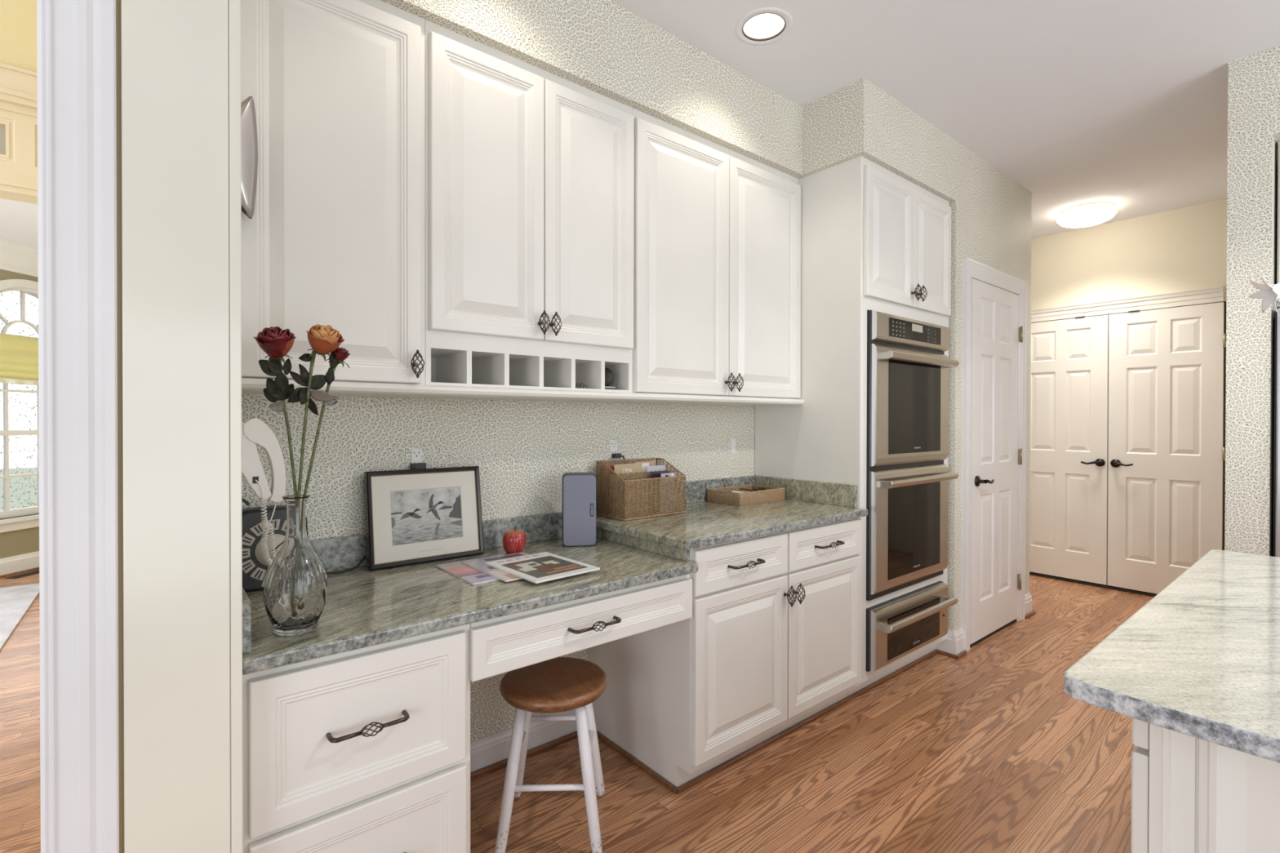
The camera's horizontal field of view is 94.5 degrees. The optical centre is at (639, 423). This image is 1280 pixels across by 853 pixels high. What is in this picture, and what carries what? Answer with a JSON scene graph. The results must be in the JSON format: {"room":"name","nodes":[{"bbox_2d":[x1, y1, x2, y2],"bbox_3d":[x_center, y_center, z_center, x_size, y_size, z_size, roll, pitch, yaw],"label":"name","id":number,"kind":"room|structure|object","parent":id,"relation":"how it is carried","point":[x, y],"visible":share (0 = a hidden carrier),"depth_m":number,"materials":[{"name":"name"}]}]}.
{"room":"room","nodes":[
{"label":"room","id":0,"kind":"room"},
{"bbox_2d":[0,0,36,71],"bbox_3d":[-3.331,-1.920,1.979,2.550,0.885,0.120,0,0,-39],"label":"wall","id":1,"kind":"structure","parent":0,"point":[18,18],"depth_m":2.49,"materials":[{"name":"yellow paint"}]},
{"bbox_2d":[0,124,5,155],"bbox_3d":[-2.768,-1.179,2.375,1.144,0.124,0.006,0,0,-39],"label":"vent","id":2,"kind":"structure","parent":1,"relation":"in","point":[2,128],"depth_m":2.46,"materials":[{"name":"beige metal"}]},
{"bbox_2d":[0,62,37,204],"bbox_3d":[-3.276,-1.220,1.993,2.650,0.515,0.175,0,0,-39],"label":"trim","id":3,"kind":"structure","parent":1,"relation":"attached to","point":[18,86],"depth_m":2.48,"materials":[{"name":"beige paint"}]},
{"bbox_2d":[0,198,37,247],"bbox_3d":[-5.601,-1.473,3.615,4.300,0.085,5.280,0,0,-39],"label":"ceiling","id":4,"kind":"structure","parent":0,"point":[18,220],"depth_m":4.22,"materials":[{"name":"paint"}]},
{"bbox_2d":[0,269,39,558],"bbox_3d":[-5.169,-0.108,4.242,0.140,2.660,3.100,0,0,6],"label":"wall","id":5,"kind":"structure","parent":0,"point":[18,542],"depth_m":4.80,"materials":[{"name":"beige paint"}]},
{"bbox_2d":[0,238,38,277],"bbox_3d":[-5.048,-1.323,4.223,0.100,0.220,3.100,0,0,6],"label":"trim","id":6,"kind":"structure","parent":5,"relation":"attached to","point":[16,257],"depth_m":4.75,"materials":[{"name":"white paint"}]},
{"bbox_2d":[0,279,39,533],"bbox_3d":[-5.061,-0.155,4.884,0.145,2.037,1.000,0,0,6],"label":"window","id":7,"kind":"structure","parent":5,"relation":"in","point":[19,298],"depth_m":4.85,"materials":[{"name":"glass"}]},
{"bbox_2d":[0,333,38,385],"bbox_3d":[-5.014,-0.509,4.877,0.029,0.395,0.800,0,0,6],"label":"window shade","id":8,"kind":"object","parent":7,"relation":"attached to","point":[19,355],"visible":0.41,"depth_m":4.79,"materials":[{"name":"yellow fabric"}]},
{"bbox_2d":[0,551,39,575],"bbox_3d":[-5.092,1.148,4.242,0.018,0.147,3.100,0,0,6],"label":"baseboard","id":9,"kind":"structure","parent":5,"relation":"attached to","point":[16,563],"depth_m":4.79,"materials":[{"name":"white paint"}]},
{"bbox_2d":[0,567,39,577],"bbox_3d":[-5.076,1.213,4.240,0.016,0.018,3.100,0,0,6],"label":"trim","id":10,"kind":"structure","parent":5,"relation":"attached to","point":[35,568],"depth_m":4.78,"materials":[{"name":"brown wood"}]},
{"bbox_2d":[241,394,755,742],"bbox_3d":[0.463,-0.127,3.022,4.300,2.727,0.120,0,0,-39],"label":"wall","id":11,"kind":"structure","parent":0,"point":[522,451],"depth_m":2.14,"materials":[{"name":"paper"}]},
{"bbox_2d":[242,586,251,654],"bbox_3d":[-0.964,0.401,1.393,0.020,0.100,0.604,0,0,-39],"label":"backsplash","id":12,"kind":"structure","parent":11,"relation":"attached to","point":[246,616],"depth_m":1.16,"materials":[{"name":"grey stone"}]},
{"bbox_2d":[240,0,425,385],"bbox_3d":[-0.871,-0.638,1.635,0.482,1.058,0.337,0,0,-39],"label":"upper cabinet","id":13,"kind":"object","parent":11,"relation":"attached to","point":[335,235],"visible":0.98,"depth_m":1.55,"materials":[{"name":"beige paint"}]},
{"bbox_2d":[405,441,426,469],"bbox_3d":[-0.741,0.120,1.960,0.070,0.116,0.006,0,0,-39],"label":"wall outlet","id":14,"kind":"object","parent":11,"relation":"attached to","point":[415,451],"visible":0.66,"depth_m":1.96,"materials":[{"name":"white plastic"}]},
{"bbox_2d":[411,448,421,463],"bbox_3d":[-0.741,0.120,1.960,0.033,0.068,0.005,0,0,-39],"label":"receptacle","id":15,"kind":"object","parent":14,"relation":"attached to","point":[415,453],"depth_m":1.96,"materials":[{"name":"white plastic"}]},
{"bbox_2d":[410,462,426,469],"bbox_3d":[-0.730,0.163,1.952,0.047,0.061,0.021,0,0,-39],"label":"power adapter","id":16,"kind":"object","parent":14,"relation":"attached to","point":[414,465],"visible":0.39,"depth_m":1.94,"materials":[{"name":"black plastic"}]},
{"bbox_2d":[309,511,561,572],"bbox_3d":[-0.681,0.398,2.000,1.186,0.100,0.020,0,0,-39],"label":"backsplash","id":17,"kind":"structure","parent":11,"relation":"attached to","point":[342,553],"depth_m":2.10,"materials":[{"name":"grey stone"}]},
{"bbox_2d":[241,377,804,405],"bbox_3d":[-0.191,-0.098,2.217,2.264,0.028,0.301,0,0,-39],"label":"trim","id":18,"kind":"structure","parent":11,"relation":"attached to","point":[249,386],"depth_m":1.90,"materials":[{"name":"beige paint"}]},
{"bbox_2d":[470,709,577,773],"bbox_3d":[-0.498,1.183,2.159,0.752,0.115,0.016,0,0,-39],"label":"baseboard","id":19,"kind":"structure","parent":11,"relation":"attached to","point":[488,750],"depth_m":2.16,"materials":[{"name":"white paint"}]},
{"bbox_2d":[424,19,634,392],"bbox_3d":[-0.387,-0.639,2.030,0.765,1.058,0.337,0,0,-39],"label":"upper cabinet","id":20,"kind":"object","parent":11,"relation":"attached to","point":[530,168],"visible":0.99,"depth_m":1.91,"materials":[{"name":"beige paint"}]},
{"bbox_2d":[604,386,617,389],"bbox_3d":[-0.149,-0.127,2.195,0.068,0.010,0.128,0,0,-39],"label":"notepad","id":21,"kind":"object","parent":20,"relation":"in","point":[606,388],"visible":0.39,"depth_m":2.15,"materials":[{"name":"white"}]},
{"bbox_2d":[604,367,614,386],"bbox_3d":[-0.130,-0.169,2.176,0.072,0.071,0.017,0,0,-6],"label":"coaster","id":22,"kind":"object","parent":21,"relation":"on","point":[609,375],"visible":0.4,"depth_m":2.17,"materials":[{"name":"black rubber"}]},
{"bbox_2d":[606,435,620,463],"bbox_3d":[-0.111,0.109,2.474,0.070,0.116,0.006,0,0,-39],"label":"wall outlet","id":23,"kind":"object","parent":11,"relation":"attached to","point":[613,442],"visible":0.88,"depth_m":2.47,"materials":[{"name":"white plastic"}]},
{"bbox_2d":[609,440,617,457],"bbox_3d":[-0.111,0.109,2.474,0.033,0.068,0.005,0,0,-39],"label":"receptacle","id":24,"kind":"object","parent":23,"relation":"attached to","point":[613,444],"depth_m":2.47,"materials":[{"name":"white plastic"}]},
{"bbox_2d":[596,528,689,560],"bbox_3d":[-0.032,0.426,2.159,0.020,0.043,0.595,0,0,-39],"label":"backsplash","id":25,"kind":"structure","parent":11,"relation":"attached to","point":[660,548],"depth_m":2.08,"materials":[{"name":"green stone"}]},
{"bbox_2d":[597,475,755,511],"bbox_3d":[0.169,0.320,2.694,1.062,0.100,0.020,0,0,-39],"label":"backsplash","id":26,"kind":"structure","parent":11,"relation":"attached to","point":[695,491],"depth_m":2.80,"materials":[{"name":"grey stone"}]},
{"bbox_2d":[631,107,800,399],"bbox_3d":[0.304,-0.642,2.593,1.015,1.058,0.337,0,0,-39],"label":"upper cabinet","id":27,"kind":"object","parent":11,"relation":"attached to","point":[717,228],"visible":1,"depth_m":2.44,"materials":[{"name":"beige paint"}]},
{"bbox_2d":[728,434,737,457],"bbox_3d":[0.463,0.115,2.941,0.070,0.116,0.008,0,0,-39],"label":"light switch","id":28,"kind":"object","parent":11,"relation":"attached to","point":[732,438],"visible":1,"depth_m":2.94,"materials":[{"name":"white plastic"}]},
{"bbox_2d":[0,569,1154,852],"bbox_3d":[-1.923,1.260,3.588,9.950,0.060,10.000,0,0,-39],"label":"floor","id":29,"kind":"structure","parent":0,"point":[986,749],"depth_m":2.08,"materials":[{"name":"brown wood"}]},
{"bbox_2d":[0,582,39,649],"bbox_3d":[-3.883,1.225,3.119,0.760,0.010,2.950,0,0,-39],"label":"area rug","id":30,"kind":"object","parent":29,"relation":"on","point":[15,601],"visible":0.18,"depth_m":3.95,"materials":[{"name":"fabric"}]},
{"bbox_2d":[4,569,39,578],"bbox_3d":[-4.926,1.216,4.788,0.100,0.004,0.300,0,0,6],"label":"floor vent","id":31,"kind":"object","parent":29,"relation":"in","point":[34,572],"visible":0.72,"depth_m":4.73,"materials":[{"name":"brown metal"}]},
{"bbox_2d":[242,623,470,852],"bbox_3d":[-0.773,0.863,1.520,0.476,0.761,0.652,0,0,-39],"label":"base cabinet","id":32,"kind":"object","parent":29,"relation":"on","point":[366,749],"visible":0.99,"depth_m":1.29,"materials":[{"name":"beige paint"}]},
{"bbox_2d":[242,511,697,675],"bbox_3d":[-0.486,0.415,1.762,1.227,0.130,0.636,0,0,-39],"label":"countertop","id":33,"kind":"structure","parent":32,"relation":"on","point":[363,607],"depth_m":1.59,"materials":[{"name":"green stone"}]},
{"bbox_2d":[241,505,307,591],"bbox_3d":[-1.013,0.339,1.615,0.184,0.220,0.070,0,0,-39],"label":"clock","id":34,"kind":"object","parent":33,"relation":"on","point":[255,568],"visible":0.35,"depth_m":1.58,"materials":[{"name":"black plastic"}]},
{"bbox_2d":[262,494,328,635],"bbox_3d":[-0.752,0.306,1.295,0.123,0.292,0.123,0,0,37],"label":"vase","id":35,"kind":"object","parent":33,"relation":"on","point":[295,586],"visible":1,"depth_m":1.26,"materials":[{"name":"clear glass"}]},
{"bbox_2d":[253,326,297,497],"bbox_3d":[-0.773,0.101,1.264,0.076,0.615,0.080,0,0,2],"label":"rose","id":36,"kind":"object","parent":35,"relation":"in","point":[275,342],"visible":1,"depth_m":1.26,"materials":[{"name":"red plant"}]},
{"bbox_2d":[287,323,344,497],"bbox_3d":[-0.711,0.101,1.312,0.100,0.639,0.076,0,0,13],"label":"rose","id":37,"kind":"object","parent":35,"relation":"in","point":[322,340],"visible":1,"depth_m":1.30,"materials":[{"name":"orange plant"}]},
{"bbox_2d":[302,346,350,497],"bbox_3d":[-0.716,0.118,1.342,0.107,0.586,0.051,0,0,-39],"label":"rose","id":38,"kind":"object","parent":35,"relation":"in","point":[339,355],"visible":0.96,"depth_m":1.33,"materials":[{"name":"red plant"}]},
{"bbox_2d":[326,555,366,574],"bbox_3d":[-0.899,0.429,1.767,0.021,0.039,0.169,0,0,42],"label":"cable","id":39,"kind":"object","parent":33,"relation":"on","point":[365,556],"visible":0.69,"depth_m":1.78,"materials":[{"name":"black plastic"}]},
{"bbox_2d":[364,466,484,570],"bbox_3d":[-0.692,0.298,1.924,0.366,0.298,0.069,0,0,-39],"label":"picture frame","id":40,"kind":"object","parent":33,"relation":"on","point":[422,515],"visible":1,"depth_m":1.91,"materials":[{"name":"black paint"}]},
{"bbox_2d":[390,486,462,546],"bbox_3d":[-0.691,0.299,1.923,0.230,0.170,0.026,0,0,-39],"label":"print","id":41,"kind":"object","parent":40,"relation":"attached to","point":[420,516],"depth_m":1.92,"materials":[{"name":"grey paper"}]},
{"bbox_2d":[435,555,501,585],"bbox_3d":[-0.467,0.446,1.819,0.227,0.005,0.276,0,0,-39],"label":"magazine","id":42,"kind":"object","parent":33,"relation":"on","point":[468,574],"visible":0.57,"depth_m":1.76,"materials":[{"name":"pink paper"}]},
{"bbox_2d":[462,551,529,582],"bbox_3d":[-0.388,0.442,1.835,0.225,0.005,0.292,0,0,-39],"label":"magazine","id":43,"kind":"object","parent":42,"relation":"on","point":[478,564],"visible":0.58,"depth_m":1.81,"materials":[{"name":"white paper"}]},
{"bbox_2d":[484,551,599,583],"bbox_3d":[-0.301,0.436,1.807,0.225,0.007,0.290,0,0,-43],"label":"magazine","id":44,"kind":"object","parent":43,"relation":"on","point":[540,567],"visible":1,"depth_m":1.78,"materials":[{"name":"white paper"}]},
{"bbox_2d":[497,554,586,577],"bbox_3d":[-0.304,0.433,1.810,0.180,0.002,0.241,0,0,-43],"label":"picture","id":45,"kind":"object","parent":44,"relation":"on","point":[533,566],"depth_m":1.79,"materials":[{"name":"brown"}]},
{"bbox_2d":[502,527,525,553],"bbox_3d":[-0.434,0.404,2.048,0.080,0.087,0.080,0,0,-39],"label":"apple","id":46,"kind":"object","parent":33,"relation":"on","point":[513,540],"visible":0.96,"depth_m":2.02,"materials":[{"name":"red food"}]},
{"bbox_2d":[561,472,596,546],"bbox_3d":[-0.224,0.316,2.176,0.122,0.262,0.081,0,0,-9],"label":"tablet case","id":47,"kind":"object","parent":33,"relation":"on","point":[579,490],"visible":1,"depth_m":2.14,"materials":[{"name":"grey plastic"}]},
{"bbox_2d":[470,573,692,682],"bbox_3d":[-0.288,0.557,1.895,0.754,0.150,0.625,0,0,-39],"label":"drawer","id":48,"kind":"object","parent":32,"relation":"attached to","point":[500,645],"visible":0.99,"depth_m":1.63,"materials":[{"name":"beige paint"}]},
{"bbox_2d":[494,657,607,852],"bbox_3d":[-0.265,1.010,1.824,0.326,0.458,0.326,0,0,-4],"label":"stool","id":49,"kind":"object","parent":29,"relation":"on","point":[558,684],"visible":0.96,"depth_m":1.72,"materials":[{"name":"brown wood"}]},
{"bbox_2d":[588,517,862,787],"bbox_3d":[0.400,0.822,2.469,1.034,0.836,0.663,0,0,-39],"label":"base cabinet","id":50,"kind":"object","parent":29,"relation":"on","point":[771,640],"visible":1,"depth_m":2.15,"materials":[{"name":"beige paint"}]},
{"bbox_2d":[596,475,867,550],"bbox_3d":[0.370,0.337,2.463,1.082,0.130,0.631,0,0,-39],"label":"countertop","id":51,"kind":"structure","parent":50,"relation":"on","point":[806,503],"depth_m":2.40,"materials":[{"name":"green stone"}]},
{"bbox_2d":[612,453,625,462],"bbox_3d":[-0.084,0.246,2.477,0.068,0.238,0.024,0,0,-39],"label":"power cable","id":52,"kind":"object","parent":51,"relation":"on","point":[616,455],"visible":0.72,"depth_m":2.46,"materials":[{"name":"black plastic"}]},
{"bbox_2d":[595,457,685,520],"bbox_3d":[0.007,0.262,2.414,0.326,0.220,0.189,0,0,-39],"label":"basket","id":53,"kind":"object","parent":51,"relation":"on","point":[637,504],"visible":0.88,"depth_m":2.35,"materials":[{"name":"brown wicker"}]},
{"bbox_2d":[604,465,615,514],"bbox_3d":[-0.101,0.269,2.412,0.108,0.196,0.006,0,0,-39],"label":"envelope","id":54,"kind":"object","parent":53,"relation":"in","point":[611,467],"visible":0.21,"depth_m":2.39,"materials":[{"name":"brown paper"}]},
{"bbox_2d":[613,462,642,513],"bbox_3d":[-0.045,0.267,2.421,0.148,0.202,0.015,0,0,-39],"label":"booklet","id":55,"kind":"object","parent":53,"relation":"in","point":[635,467],"visible":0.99,"depth_m":2.42,"materials":[{"name":"beige paper"}]},
{"bbox_2d":[641,462,648,477],"bbox_3d":[-0.031,0.268,2.451,0.180,0.198,0.006,0,0,-39],"label":"envelope","id":56,"kind":"object","parent":53,"relation":"in","point":[644,465],"visible":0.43,"depth_m":2.49,"materials":[{"name":"white paper"}]},
{"bbox_2d":[635,461,655,466],"bbox_3d":[0.024,0.265,2.530,0.115,0.202,0.006,0,0,-39],"label":"folder","id":57,"kind":"object","parent":53,"relation":"in","point":[651,463],"visible":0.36,"depth_m":2.55,"materials":[{"name":"beige paper"}]},
{"bbox_2d":[646,465,665,478],"bbox_3d":[0.068,0.272,2.488,0.100,0.188,0.003,0,0,-39],"label":"brochure","id":58,"kind":"object","parent":53,"relation":"in","point":[657,468],"visible":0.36,"depth_m":2.48,"materials":[{"name":"grey paper"}]},
{"bbox_2d":[650,470,668,512],"bbox_3d":[0.084,0.283,2.450,0.095,0.167,0.011,0,0,-39],"label":"leaflet","id":59,"kind":"object","parent":53,"relation":"in","point":[656,473],"visible":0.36,"depth_m":2.44,"materials":[{"name":"grey paper"}]},
{"bbox_2d":[660,472,674,512],"bbox_3d":[0.114,0.286,2.432,0.074,0.160,0.002,0,0,-39],"label":"postcard","id":60,"kind":"object","parent":53,"relation":"in","point":[670,474],"visible":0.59,"depth_m":2.43,"materials":[{"name":"grey paper"}]},
{"bbox_2d":[706,484,785,506],"bbox_3d":[0.506,0.340,2.817,0.336,0.059,0.206,0,0,-39],"label":"basket","id":61,"kind":"object","parent":51,"relation":"on","point":[713,494],"visible":0.95,"depth_m":2.75,"materials":[{"name":"beige wicker"}]},
{"bbox_2d":[715,491,764,503],"bbox_3d":[0.472,0.349,2.784,0.190,0.032,0.145,0,0,-39],"label":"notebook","id":62,"kind":"object","parent":61,"relation":"in","point":[742,491],"visible":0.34,"depth_m":2.74,"materials":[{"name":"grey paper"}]},
{"bbox_2d":[728,490,744,494],"bbox_3d":[0.467,0.331,2.783,0.080,0.010,0.110,0,0,22],"label":"note","id":63,"kind":"object","parent":62,"relation":"on","point":[735,491],"visible":0.29,"depth_m":2.81,"materials":[{"name":"white paper"}]},
{"bbox_2d":[739,487,765,492],"bbox_3d":[0.556,0.339,2.909,0.118,0.044,0.079,0,0,-39],"label":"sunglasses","id":64,"kind":"object","parent":61,"relation":"in","point":[759,488],"visible":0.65,"depth_m":2.88,"materials":[{"name":"black plastic"}]},
{"bbox_2d":[755,155,958,696],"bbox_3d":[1.148,0.033,3.054,0.868,2.410,0.693,0,0,-39],"label":"oven tower","id":65,"kind":"object","parent":29,"relation":"on","point":[873,237],"depth_m":2.74,"materials":[{"name":"beige paint"}]},
{"bbox_2d":[866,310,959,600],"bbox_3d":[1.162,0.142,3.016,0.730,1.289,0.616,0,0,-39],"label":"double oven","id":66,"kind":"object","parent":65,"relation":"in","point":[908,477],"visible":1,"depth_m":2.76,"materials":[{"name":"silver metal"}]},
{"bbox_2d":[1131,717,1279,852],"bbox_3d":[1.516,0.832,0.923,1.328,0.836,0.926,0,0,-39],"label":"base cabinet","id":67,"kind":"object","parent":29,"relation":"on","point":[1189,794],"visible":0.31,"depth_m":0.81,"materials":[{"name":"beige paint"}]},
{"bbox_2d":[1064,549,1279,763],"bbox_3d":[1.514,0.397,0.916,1.407,0.030,1.082,0,0,-39],"label":"countertop","id":68,"kind":"structure","parent":67,"relation":"on","point":[1200,660],"depth_m":0.95,"materials":[{"name":"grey stone"}]},
{"bbox_2d":[1272,307,1279,557],"bbox_3d":[3.072,0.385,2.212,0.745,1.680,0.920,0,0,-39],"label":"refrigerator","id":69,"kind":"object","parent":29,"relation":"on","point":[1277,342],"visible":0.51,"depth_m":2.32,"materials":[{"name":"black metal"}]},
{"bbox_2d":[381,0,802,177],"bbox_3d":[-0.199,-1.328,2.199,2.240,0.317,0.306,0,0,-39],"label":"soffit","id":70,"kind":"structure","parent":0,"point":[603,47],"depth_m":2.15,"materials":[{"name":"paint"}]},
{"bbox_2d":[470,649,937,794],"bbox_3d":[0.409,1.230,2.548,2.650,0.019,0.529,0,0,-39],"label":"trim","id":71,"kind":"structure","parent":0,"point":[706,775],"depth_m":2.24,"materials":[{"name":"brown wood"}]},
{"bbox_2d":[795,77,1031,631],"bbox_3d":[1.551,-0.128,3.433,2.025,2.727,0.618,0,0,-39],"label":"wall","id":72,"kind":"structure","parent":0,"point":[991,212],"depth_m":3.14,"materials":[{"name":"paint"}]},
{"bbox_2d":[752,475,857,507],"bbox_3d":[0.765,0.320,2.819,0.020,0.100,0.579,0,0,-39],"label":"backsplash","id":73,"kind":"structure","parent":72,"relation":"attached to","point":[807,491],"depth_m":2.75,"materials":[{"name":"green stone"}]},
{"bbox_2d":[936,592,1032,654],"bbox_3d":[1.907,1.168,3.723,1.147,0.132,0.634,0,0,-39],"label":"baseboard","id":74,"kind":"structure","parent":72,"relation":"attached to","point":[953,644],"depth_m":3.15,"materials":[{"name":"white paint"}]},
{"bbox_2d":[935,609,1035,658],"bbox_3d":[1.911,1.225,3.717,1.171,0.019,0.648,0,0,-39],"label":"trim","id":75,"kind":"structure","parent":72,"relation":"attached to","point":[964,652],"depth_m":3.15,"materials":[{"name":"brown wood"}]},
{"bbox_2d":[969,619,1016,648],"bbox_3d":[2.056,1.230,3.496,0.688,0.012,0.074,0,0,-39],"label":"trim","id":76,"kind":"structure","parent":72,"relation":"attached to","point":[975,643],"depth_m":3.45,"materials":[{"name":"black"}]},
{"bbox_2d":[961,257,1026,652],"bbox_3d":[2.084,0.174,3.457,0.882,2.124,0.023,0,0,-39],"label":"trim","id":77,"kind":"structure","parent":72,"relation":"attached to","point":[972,268],"depth_m":3.23,"materials":[{"name":"white paint"}]},
{"bbox_2d":[971,278,1017,619],"bbox_3d":[2.040,0.219,3.512,0.704,2.034,0.118,0,0,-39],"label":"door","id":78,"kind":"structure","parent":72,"relation":"in","point":[971,278],"depth_m":3.46,"materials":[{"name":"white paint"}]},
{"bbox_2d":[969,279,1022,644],"bbox_3d":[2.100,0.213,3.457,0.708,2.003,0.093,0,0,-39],"label":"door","id":79,"kind":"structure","parent":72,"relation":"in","point":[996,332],"depth_m":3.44,"materials":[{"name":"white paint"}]},
{"bbox_2d":[611,0,1279,239],"bbox_3d":[1.294,-1.542,1.690,7.350,0.120,3.020,0,0,-39],"label":"ceiling","id":80,"kind":"structure","parent":0,"point":[1124,103],"depth_m":2.48,"materials":[{"name":"paint"}]},
{"bbox_2d":[735,7,792,44],"bbox_3d":[0.464,-1.539,2.218,0.212,0.114,0.212,0,0,-39],"label":"recessed light","id":81,"kind":"object","parent":80,"relation":"in","point":[764,25],"visible":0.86,"depth_m":2.27,"materials":[{"name":"paint"}]},
{"bbox_2d":[1056,200,1117,227],"bbox_3d":[3.116,-1.438,4.132,0.340,0.108,0.340,0,0,-39],"label":"flush light","id":82,"kind":"object","parent":80,"relation":"attached to","point":[1091,213],"visible":1,"depth_m":4.04,"materials":[{"name":"white glass"}]},
{"bbox_2d":[1029,199,1226,594],"bbox_3d":[3.627,-0.131,4.365,0.120,2.727,4.200,0,0,-39],"label":"wall","id":83,"kind":"structure","parent":0,"point":[1184,248],"depth_m":4.29,"materials":[{"name":"beige paint"}]},
{"bbox_2d":[1029,315,1109,585],"bbox_3d":[3.277,0.196,4.630,0.091,2.020,0.605,0,0,-39],"label":"door","id":84,"kind":"structure","parent":83,"relation":"in","point":[1069,383],"depth_m":4.58,"materials":[{"name":"paint"}]},
{"bbox_2d":[1029,572,1156,596],"bbox_3d":[3.490,1.224,4.414,0.040,0.016,1.245,0,0,-39],"label":"trim","id":85,"kind":"structure","parent":83,"relation":"attached to","point":[1104,586],"depth_m":4.47,"materials":[{"name":"black"}]},
{"bbox_2d":[1031,285,1223,322],"bbox_3d":[3.470,-0.864,4.431,0.040,0.100,1.290,0,0,-39],"label":"trim","id":86,"kind":"structure","parent":83,"relation":"attached to","point":[1215,294],"depth_m":4.29,"materials":[{"name":"paint"}]},
{"bbox_2d":[1107,302,1225,594],"bbox_3d":[3.668,0.199,4.151,0.091,2.020,0.621,0,0,-39],"label":"door","id":87,"kind":"structure","parent":83,"relation":"in","point":[1166,457],"depth_m":4.16,"materials":[{"name":"paint"}]},
{"bbox_2d":[1224,45,1279,556],"bbox_3d":[3.665,-0.120,2.572,2.092,2.727,1.375,0,0,-39],"label":"wall","id":88,"kind":"structure","parent":0,"point":[1253,80],"depth_m":2.39,"materials":[{"name":"paper"}]},
{"bbox_2d":[1276,141,1279,307],"bbox_3d":[3.112,-0.805,2.236,0.646,0.669,0.920,0,0,-39],"label":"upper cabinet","id":89,"kind":"object","parent":88,"relation":"attached to","point":[1278,148],"visible":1,"depth_m":2.40,"materials":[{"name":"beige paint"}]},
{"bbox_3d":[-1.026,-0.119,1.316,0.165,2.727,0.640,0,0,-39],"label":"wall","id":90,"kind":"structure","parent":0,"visible":0},
{"bbox_2d":[120,0,243,852],"bbox_3d":[-0.829,-0.117,1.076,0.168,2.727,0.063,0,0,-39],"label":"trim","id":91,"kind":"structure","parent":90,"relation":"attached to","point":[181,210],"depth_m":1.05,"materials":[{"name":"beige paint"}]},
{"bbox_2d":[241,495,249,505],"bbox_3d":[-1.040,0.168,1.520,0.066,0.095,0.018,0,0,-39],"label":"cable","id":92,"kind":"object","parent":90,"relation":"attached to","point":[244,500],"visible":0.11,"depth_m":1.54,"materials":[{"name":"black plastic"}]},
{"bbox_2d":[240,96,257,218],"bbox_3d":[-0.926,-0.621,1.374,0.065,0.290,0.062,0,0,-39],"label":"wall fitting","id":93,"kind":"object","parent":90,"relation":"attached to","point":[249,141],"visible":0.6,"depth_m":1.37,"materials":[{"name":"silver metal"}]},
{"bbox_2d":[241,417,285,586],"bbox_3d":[-0.914,0.193,1.434,0.092,0.410,0.047,0,0,-39],"label":"telephone","id":94,"kind":"object","parent":90,"relation":"attached to","point":[255,431],"visible":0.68,"depth_m":1.42,"materials":[{"name":"white plastic"}]},
{"bbox_3d":[-1.534,-0.115,0.579,1.555,2.727,0.140,0,0,-39],"label":"wall opening","id":95,"kind":"structure","parent":0,"visible":0},
{"bbox_2d":[36,0,119,852],"bbox_3d":[-1.350,0.098,0.625,1.198,2.300,0.025,0,0,-39],"label":"trim","id":96,"kind":"structure","parent":95,"relation":"attached to","point":[77,39],"depth_m":0.97,"materials":[{"name":"white paint"}]},
{"bbox_2d":[115,0,124,852],"bbox_3d":[-0.888,-0.117,1.011,0.007,2.727,0.008,0,0,-39],"label":"trim","id":97,"kind":"structure","parent":95,"relation":"attached to","point":[117,2],"depth_m":1.01,"materials":[{"name":"beige wood"}]},
{"label":"outside","id":98,"kind":"structure","parent":0,"visible":0},
{"bbox_3d":[2.199,0.243,1.718,0.120,0.270,0.120,0,0,-39],"label":"flower vase","id":99,"kind":"object","parent":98,"visible":0},
{"bbox_2d":[1248,277,1279,312],"bbox_3d":[2.052,-0.047,1.778,0.311,0.826,0.121,0,0,41],"label":"lily","id":100,"kind":"object","parent":99,"relation":"in","point":[1270,293],"visible":1,"depth_m":1.87,"materials":[{"name":"white plant"}]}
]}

